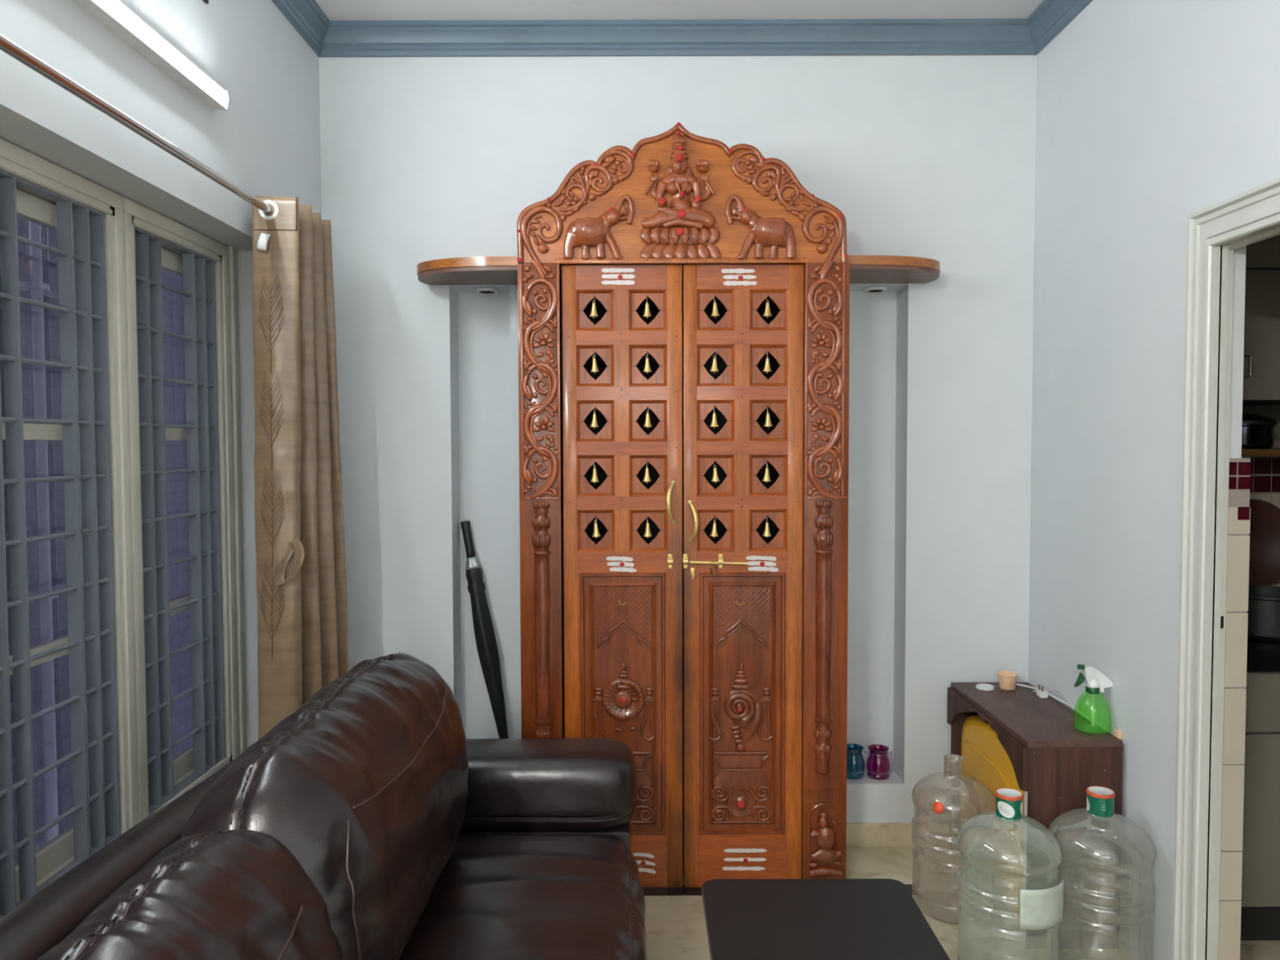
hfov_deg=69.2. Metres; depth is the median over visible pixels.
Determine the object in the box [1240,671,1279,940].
base cabinet
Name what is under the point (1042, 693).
cable
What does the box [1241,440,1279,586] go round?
backsplash
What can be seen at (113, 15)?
tube light
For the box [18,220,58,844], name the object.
pipe
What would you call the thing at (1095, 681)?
spray bottle
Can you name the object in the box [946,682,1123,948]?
stand
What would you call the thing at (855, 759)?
glass jar
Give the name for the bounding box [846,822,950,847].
baseboard
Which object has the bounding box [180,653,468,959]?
cushion
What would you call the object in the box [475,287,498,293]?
recessed light
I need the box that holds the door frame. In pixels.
[1172,177,1279,959]
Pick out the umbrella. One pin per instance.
(485, 637)
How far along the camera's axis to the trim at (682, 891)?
3.04 m
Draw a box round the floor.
[644,846,1279,959]
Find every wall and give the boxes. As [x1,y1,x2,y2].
[0,0,321,747]
[0,216,193,863]
[319,55,1036,822]
[1027,0,1279,959]
[1242,404,1279,440]
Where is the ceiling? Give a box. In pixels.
[315,0,1044,20]
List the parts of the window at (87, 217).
sash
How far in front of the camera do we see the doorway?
3.02 m
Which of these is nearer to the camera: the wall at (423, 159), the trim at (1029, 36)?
the trim at (1029, 36)
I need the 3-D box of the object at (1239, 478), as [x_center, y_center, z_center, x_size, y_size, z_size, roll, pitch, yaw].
[1.472,0.655,2.463,0.054,1.430,0.331,0,2,0]
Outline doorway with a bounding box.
[516,122,849,887]
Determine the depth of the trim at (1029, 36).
3.23 m
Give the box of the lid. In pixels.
[975,683,994,690]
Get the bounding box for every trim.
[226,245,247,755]
[271,0,1093,57]
[642,884,917,895]
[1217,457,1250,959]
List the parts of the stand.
panel, panel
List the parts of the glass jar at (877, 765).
wire handle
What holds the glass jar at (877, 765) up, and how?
in the wall at (423, 159)
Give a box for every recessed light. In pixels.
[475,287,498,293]
[863,286,887,293]
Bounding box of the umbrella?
[460,520,508,738]
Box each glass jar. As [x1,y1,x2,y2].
[846,743,864,779]
[864,744,892,780]
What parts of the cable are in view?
cord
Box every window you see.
[0,137,139,919]
[121,195,239,822]
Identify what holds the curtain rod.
attached to the wall at (267, 141)
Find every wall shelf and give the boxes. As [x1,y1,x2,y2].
[416,255,940,284]
[1241,448,1279,456]
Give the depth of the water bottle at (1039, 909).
2.40 m
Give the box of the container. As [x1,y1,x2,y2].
[960,714,1024,922]
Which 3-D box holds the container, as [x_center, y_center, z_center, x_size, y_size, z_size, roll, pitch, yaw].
[1.253,1.081,3.021,0.253,0.535,0.603,0,2,0]
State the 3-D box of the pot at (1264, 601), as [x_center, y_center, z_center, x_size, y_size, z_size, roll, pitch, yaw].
[1.901,0.404,2.819,0.259,0.132,0.259,2,3,39]
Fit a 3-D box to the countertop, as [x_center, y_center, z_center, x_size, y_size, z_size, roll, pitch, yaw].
[2.377,0.496,2.906,1.550,0.062,0.597,0,2,0]
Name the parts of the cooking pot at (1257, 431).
pot, lid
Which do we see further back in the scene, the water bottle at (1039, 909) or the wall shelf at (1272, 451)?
the wall shelf at (1272, 451)
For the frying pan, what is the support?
hanging from the wall hook
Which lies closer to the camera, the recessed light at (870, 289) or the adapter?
the adapter
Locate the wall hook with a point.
(206, 2)
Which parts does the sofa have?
arm panel, arm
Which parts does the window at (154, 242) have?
sash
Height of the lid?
0.010 m
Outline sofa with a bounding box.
[0,653,647,959]
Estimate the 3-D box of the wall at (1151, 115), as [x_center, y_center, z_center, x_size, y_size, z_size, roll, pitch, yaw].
[1.442,-0.014,0.365,0.076,2.934,5.930,0,2,0]
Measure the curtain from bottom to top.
1.992 m
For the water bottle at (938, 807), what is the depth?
2.89 m
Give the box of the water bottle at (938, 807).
[911,754,995,924]
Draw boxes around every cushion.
[36,829,342,959]
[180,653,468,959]
[399,835,647,959]
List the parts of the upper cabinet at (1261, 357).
handle, cupboard door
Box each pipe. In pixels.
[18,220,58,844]
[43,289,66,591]
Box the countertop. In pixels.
[1246,638,1279,671]
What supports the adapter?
attached to the wall at (1151, 115)
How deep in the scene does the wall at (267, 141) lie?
2.39 m
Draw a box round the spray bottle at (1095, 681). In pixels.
[1073,664,1112,725]
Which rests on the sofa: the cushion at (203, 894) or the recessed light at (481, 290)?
the cushion at (203, 894)
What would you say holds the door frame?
in the wall at (1151, 115)
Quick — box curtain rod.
[0,34,272,213]
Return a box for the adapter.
[1113,728,1122,739]
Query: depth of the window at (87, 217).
2.10 m
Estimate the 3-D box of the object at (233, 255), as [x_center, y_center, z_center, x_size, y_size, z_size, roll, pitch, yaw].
[-1.294,0.137,1.987,0.112,1.635,1.880,0,2,0]
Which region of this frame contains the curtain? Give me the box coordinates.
[252,195,348,740]
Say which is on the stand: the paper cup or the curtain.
the paper cup
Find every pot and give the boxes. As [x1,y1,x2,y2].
[1241,413,1276,448]
[1246,584,1279,641]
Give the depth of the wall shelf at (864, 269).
3.07 m
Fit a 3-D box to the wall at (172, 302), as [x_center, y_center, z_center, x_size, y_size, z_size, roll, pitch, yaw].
[-2.252,-0.653,2.726,0.100,5.000,7.500,0,2,0]
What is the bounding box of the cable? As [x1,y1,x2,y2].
[1016,683,1091,721]
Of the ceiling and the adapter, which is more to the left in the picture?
the ceiling
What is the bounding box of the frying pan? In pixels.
[1248,498,1279,586]
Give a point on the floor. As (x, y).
(676, 929)
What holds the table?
on the floor
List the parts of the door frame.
strike plate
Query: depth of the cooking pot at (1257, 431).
2.95 m
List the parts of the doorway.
door post, bell panel, bell panel, bell panel, bell panel, bell panel, door, panel, bell panel, bell panel, bell panel, bell panel, bell panel, handle, lotus seat, lintel moulding, crest panel, handle, ring pull, bell panel, bell panel, bell panel, bell panel, bell panel, panel, door, bell panel, bell panel, bell panel, bell panel, bell panel, niche moulding, door post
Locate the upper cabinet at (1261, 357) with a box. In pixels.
[1242,234,1279,404]
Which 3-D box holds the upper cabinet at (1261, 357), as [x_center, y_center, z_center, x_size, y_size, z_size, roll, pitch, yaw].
[2.348,-0.838,2.978,1.500,1.177,0.378,0,2,0]
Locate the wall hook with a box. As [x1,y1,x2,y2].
[202,0,208,4]
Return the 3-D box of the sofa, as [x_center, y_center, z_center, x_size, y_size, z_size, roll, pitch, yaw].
[-0.434,0.928,1.455,0.902,0.974,2.642,0,2,0]
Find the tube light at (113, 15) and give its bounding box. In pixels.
[71,0,228,110]
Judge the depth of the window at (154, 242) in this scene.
2.62 m
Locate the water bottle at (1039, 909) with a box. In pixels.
[956,787,1063,959]
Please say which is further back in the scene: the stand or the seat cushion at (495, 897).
the stand
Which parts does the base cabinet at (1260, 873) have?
cupboard door, drawer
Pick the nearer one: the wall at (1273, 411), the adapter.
the adapter
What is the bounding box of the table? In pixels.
[702,878,950,959]
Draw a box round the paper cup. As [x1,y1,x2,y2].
[997,671,1017,689]

